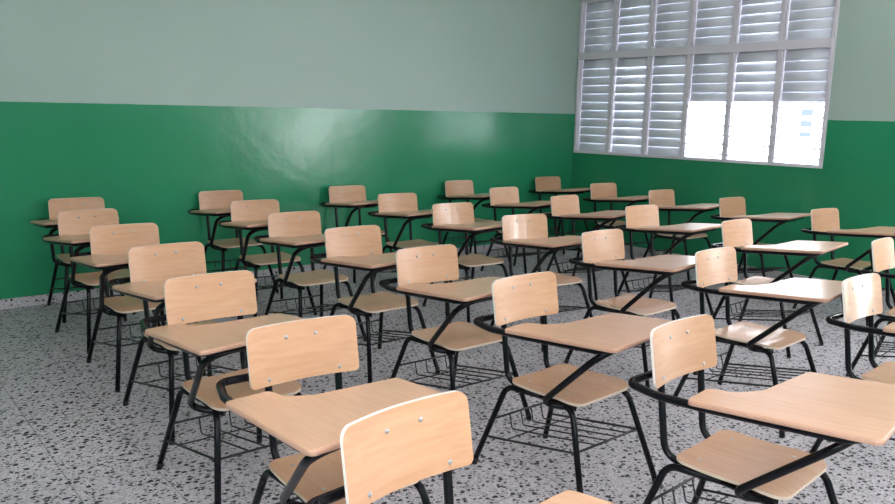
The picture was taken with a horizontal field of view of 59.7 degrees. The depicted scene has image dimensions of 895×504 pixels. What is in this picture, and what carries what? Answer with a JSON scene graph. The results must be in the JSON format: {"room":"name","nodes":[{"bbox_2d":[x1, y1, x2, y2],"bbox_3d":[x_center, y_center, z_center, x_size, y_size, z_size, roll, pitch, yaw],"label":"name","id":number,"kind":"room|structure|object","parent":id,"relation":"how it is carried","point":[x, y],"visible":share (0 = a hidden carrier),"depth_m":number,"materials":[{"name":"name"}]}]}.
{"room":"classroom","nodes":[
{"label":"classroom","id":0,"kind":"room"},
{"bbox_2d":[0,0,580,298],"bbox_3d":[-1.905,-1.500,7.363,10.390,3.550,0.180,-7,13,-38],"label":"wall","id":1,"kind":"structure","parent":0,"point":[142,107],"depth_m":7.44,"materials":[{"name":"paint"}]},
{"bbox_2d":[0,235,568,308],"bbox_3d":[-2.079,0.246,7.432,9.488,0.080,0.012,-7,13,-38],"label":"baseboard","id":2,"kind":"structure","parent":1,"relation":"attached to","point":[8,303],"depth_m":6.61,"materials":[{"name":"stone"}]},
{"bbox_2d":[0,247,894,503],"bbox_3d":[1.432,1.094,3.552,10.390,0.100,11.000,-7,13,-38],"label":"floor","id":3,"kind":"structure","parent":0,"point":[67,436],"depth_m":4.22,"materials":[{"name":"stone"}]},
{"bbox_2d":[30,197,135,322],"bbox_3d":[-2.861,0.056,6.109,0.654,0.880,0.879,-6,12,-36],"label":"chair","id":4,"kind":"object","parent":3,"relation":"on","point":[57,205],"visible":0.52,"depth_m":6.29,"materials":[{"name":"brown wood"}]},
{"bbox_2d":[42,208,160,353],"bbox_3d":[-2.386,0.191,5.397,0.654,0.880,0.879,-8,14,-43],"label":"chair","id":5,"kind":"object","parent":3,"relation":"on","point":[74,226],"visible":0.67,"depth_m":5.54,"materials":[{"name":"brown wood"}]},
{"bbox_2d":[70,223,205,392],"bbox_3d":[-1.875,0.323,4.705,0.654,0.880,0.879,-6,13,-38],"label":"chair","id":6,"kind":"object","parent":3,"relation":"on","point":[110,245],"visible":0.66,"depth_m":4.85,"materials":[{"name":"brown wood"}]},
{"bbox_2d":[108,242,256,444],"bbox_3d":[-1.338,0.455,4.022,0.654,0.880,0.879,-7,13,-41],"label":"chair","id":7,"kind":"object","parent":3,"relation":"on","point":[150,266],"visible":0.62,"depth_m":4.21,"materials":[{"name":"brown wood"}]},
{"bbox_2d":[139,270,304,503],"bbox_3d":[-0.881,0.598,3.260,0.654,0.880,0.879,-7,13,-39],"label":"chair","id":8,"kind":"object","parent":3,"relation":"on","point":[201,297],"visible":0.8,"depth_m":3.37,"materials":[{"name":"brown wood"}]},
{"bbox_2d":[187,190,278,292],"bbox_3d":[-1.913,-0.068,6.945,0.654,0.880,0.879,-6,13,-38],"label":"chair","id":9,"kind":"object","parent":3,"relation":"on","point":[211,203],"visible":0.81,"depth_m":7.08,"materials":[{"name":"brown wood"}]},
{"bbox_2d":[218,199,316,316],"bbox_3d":[-1.443,0.068,6.227,0.654,0.880,0.879,-6,12,-35],"label":"chair","id":10,"kind":"object","parent":3,"relation":"on","point":[251,215],"visible":0.84,"depth_m":6.38,"materials":[{"name":"brown wood"}]},
{"bbox_2d":[254,211,365,341],"bbox_3d":[-0.969,0.201,5.522,0.654,0.880,0.879,-6,12,-36],"label":"chair","id":11,"kind":"object","parent":3,"relation":"on","point":[301,230],"visible":0.91,"depth_m":5.68,"materials":[{"name":"brown wood"}]},
{"bbox_2d":[216,315,442,503],"bbox_3d":[-0.342,0.744,2.494,0.654,0.880,0.879,-6,12,-36],"label":"chair","id":12,"kind":"object","parent":3,"relation":"on","point":[312,426],"visible":0.82,"depth_m":2.51,"materials":[{"name":"brown wood"}]},
{"bbox_2d":[319,185,396,282],"bbox_3d":[-0.863,-0.181,7.732,0.654,0.880,0.879,-6,12,-35],"label":"chair","id":13,"kind":"object","parent":3,"relation":"on","point":[348,196],"visible":0.65,"depth_m":7.92,"materials":[{"name":"brown wood"}]},
{"bbox_2d":[310,225,439,382],"bbox_3d":[-0.438,0.332,4.841,0.654,0.880,0.879,-6,13,-38],"label":"chair","id":14,"kind":"object","parent":3,"relation":"on","point":[350,247],"visible":0.89,"depth_m":4.96,"materials":[{"name":"brown wood"}]},
{"bbox_2d":[367,193,452,296],"bbox_3d":[-0.315,-0.051,7.058,0.654,0.880,0.879,-5,12,-34],"label":"chair","id":15,"kind":"object","parent":3,"relation":"on","point":[391,205],"visible":0.78,"depth_m":7.24,"materials":[{"name":"brown wood"}]},
{"bbox_2d":[379,244,531,420],"bbox_3d":[0.061,0.469,4.125,0.654,0.880,0.879,-6,12,-37],"label":"chair","id":16,"kind":"object","parent":3,"relation":"on","point":[416,266],"visible":0.94,"depth_m":4.21,"materials":[{"name":"brown wood"}]},
{"bbox_2d":[306,390,615,503],"bbox_3d":[0.114,0.886,1.737,0.654,0.880,0.879,-8,14,-44],"label":"chair","id":17,"kind":"object","parent":3,"relation":"on","point":[385,451],"visible":1,"depth_m":1.98,"materials":[{"name":"brown wood"}]},
{"bbox_2d":[421,202,508,322],"bbox_3d":[0.203,0.085,6.346,0.654,0.880,0.879,-6,12,-34],"label":"chair","id":18,"kind":"object","parent":3,"relation":"on","point":[449,217],"visible":0.79,"depth_m":6.45,"materials":[{"name":"brown wood"}]},
{"bbox_2d":[437,180,508,266],"bbox_3d":[0.322,-0.324,8.708,0.654,0.880,0.879,-7,13,-40],"label":"chair","id":19,"kind":"object","parent":3,"relation":"on","point":[457,189],"visible":0.63,"depth_m":8.87,"materials":[{"name":"brown wood"}]},
{"bbox_2d":[480,187,560,273],"bbox_3d":[0.789,-0.186,7.978,0.654,0.880,0.879,-7,13,-40],"label":"chair","id":20,"kind":"object","parent":3,"relation":"on","point":[500,197],"visible":0.62,"depth_m":8.12,"materials":[{"name":"brown wood"}]},
{"bbox_2d":[489,214,592,351],"bbox_3d":[0.724,0.215,5.667,0.654,0.880,0.879,-5,12,-31],"label":"chair","id":21,"kind":"object","parent":3,"relation":"on","point":[520,230],"visible":0.6,"depth_m":5.79,"materials":[{"name":"brown wood"}]},
{"bbox_2d":[528,176,589,254],"bbox_3d":[1.429,-0.451,9.581,0.654,0.880,0.879,-6,12,-35],"label":"chair","id":22,"kind":"object","parent":3,"relation":"on","point":[544,185],"visible":0.59,"depth_m":9.73,"materials":[{"name":"brown wood"}]},
{"bbox_2d":[472,271,672,492],"bbox_3d":[0.554,0.607,3.396,0.654,0.880,0.879,-7,13,-40],"label":"chair","id":23,"kind":"object","parent":3,"relation":"on","point":[567,387],"visible":0.99,"depth_m":3.44,"materials":[{"name":"brown wood"}]},
{"bbox_2d":[545,195,629,299],"bbox_3d":[1.333,-0.047,7.252,0.654,0.880,0.879,-8,14,-43],"label":"chair","id":24,"kind":"object","parent":3,"relation":"on","point":[564,207],"visible":0.63,"depth_m":7.36,"materials":[{"name":"brown wood"}]},
{"bbox_2d":[581,183,650,259],"bbox_3d":[1.965,-0.298,8.775,0.654,0.880,0.879,-6,12,-34],"label":"chair","id":25,"kind":"object","parent":3,"relation":"on","point":[600,192],"visible":0.71,"depth_m":8.93,"materials":[{"name":"brown wood"}]},
{"bbox_2d":[564,229,696,387],"bbox_3d":[1.218,0.355,4.929,0.654,0.880,0.879,-7,13,-39],"label":"chair","id":26,"kind":"object","parent":3,"relation":"on","point":[603,248],"visible":0.9,"depth_m":4.96,"materials":[{"name":"brown wood"}]},
{"bbox_2d":[615,204,720,320],"bbox_3d":[1.853,0.094,6.511,0.654,0.880,0.879,-6,12,-35],"label":"chair","id":27,"kind":"object","parent":3,"relation":"on","point":[639,218],"visible":0.66,"depth_m":6.60,"materials":[{"name":"brown wood"}]},
{"bbox_2d":[643,189,718,280],"bbox_3d":[2.458,-0.166,8.082,0.654,0.880,0.879,-6,12,-36],"label":"chair","id":28,"kind":"object","parent":3,"relation":"on","point":[664,199],"visible":0.63,"depth_m":8.12,"materials":[{"name":"brown wood"}]},
{"bbox_2d":[673,247,841,437],"bbox_3d":[1.746,0.481,4.274,0.654,0.880,0.879,-7,13,-40],"label":"chair","id":29,"kind":"object","parent":3,"relation":"on","point":[713,266],"visible":0.87,"depth_m":4.29,"materials":[{"name":"brown wood"}]},
{"bbox_2d":[706,197,810,286],"bbox_3d":[2.968,-0.038,7.413,0.654,0.880,0.879,-6,12,-36],"label":"chair","id":30,"kind":"object","parent":3,"relation":"on","point":[730,208],"visible":0.52,"depth_m":7.41,"materials":[{"name":"brown wood"}]},
{"bbox_2d":[628,314,894,503],"bbox_3d":[1.071,0.752,2.633,0.654,0.880,0.879,-8,13,-42],"label":"chair","id":31,"kind":"object","parent":3,"relation":"on","point":[846,412],"visible":1,"depth_m":2.56,"materials":[{"name":"brown wood"}]},
{"bbox_2d":[711,219,847,357],"bbox_3d":[2.382,0.255,5.656,0.654,0.880,0.879,-7,13,-40],"label":"chair","id":32,"kind":"object","parent":3,"relation":"on","point":[737,232],"visible":0.66,"depth_m":5.74,"materials":[{"name":"brown wood"}]},
{"bbox_2d":[793,208,894,325],"bbox_3d":[3.461,0.121,6.570,0.654,0.880,0.879,-5,12,-33],"label":"chair","id":33,"kind":"object","parent":3,"relation":"on","point":[824,221],"visible":0.79,"depth_m":6.64,"materials":[{"name":"brown wood"}]},
{"bbox_2d":[809,273,894,452],"bbox_3d":[2.208,0.618,3.550,0.654,0.880,0.879,-7,13,-40],"label":"chair","id":34,"kind":"object","parent":3,"relation":"on","point":[861,295],"visible":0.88,"depth_m":3.78,"materials":[{"name":"brown wood"}]},
{"bbox_2d":[846,237,894,376],"bbox_3d":[3.043,0.414,4.830,0.879,0.880,0.654,11,14,44],"label":"chair","id":35,"kind":"object","parent":3,"relation":"on","point":[882,256],"visible":0.9,"depth_m":5.07,"materials":[{"name":"brown wood"}]},
{"bbox_2d":[569,0,894,290],"bbox_3d":[5.114,-1.125,6.142,0.160,3.550,10.600,-7,13,-39],"label":"wall","id":36,"kind":"structure","parent":0,"point":[856,178],"depth_m":7.70,"materials":[{"name":"paint"}]},
{"bbox_2d":[573,0,839,168],"bbox_3d":[2.722,-2.001,8.810,0.160,1.900,3.233,-7,13,-39],"label":"window","id":37,"kind":"structure","parent":36,"relation":"in","point":[642,66],"depth_m":8.77,"materials":[{"name":"white paint"}]},
{"bbox_2d":[569,235,894,298],"bbox_3d":[3.810,0.318,7.793,0.012,0.080,6.838,-7,13,-39],"label":"baseboard","id":38,"kind":"structure","parent":36,"relation":"attached to","point":[772,274],"depth_m":8.36,"materials":[{"name":"stone"}]},
{"label":"outside","id":39,"kind":"structure","parent":0,"visible":0},
{"bbox_2d":[688,102,824,164],"bbox_3d":[35.623,-13.694,72.221,8.050,13.000,28.000,-7,13,-38],"label":"neighbouring building","id":40,"kind":"structure","parent":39,"point":[811,112],"depth_m":73.99,"materials":[{"name":"white"}]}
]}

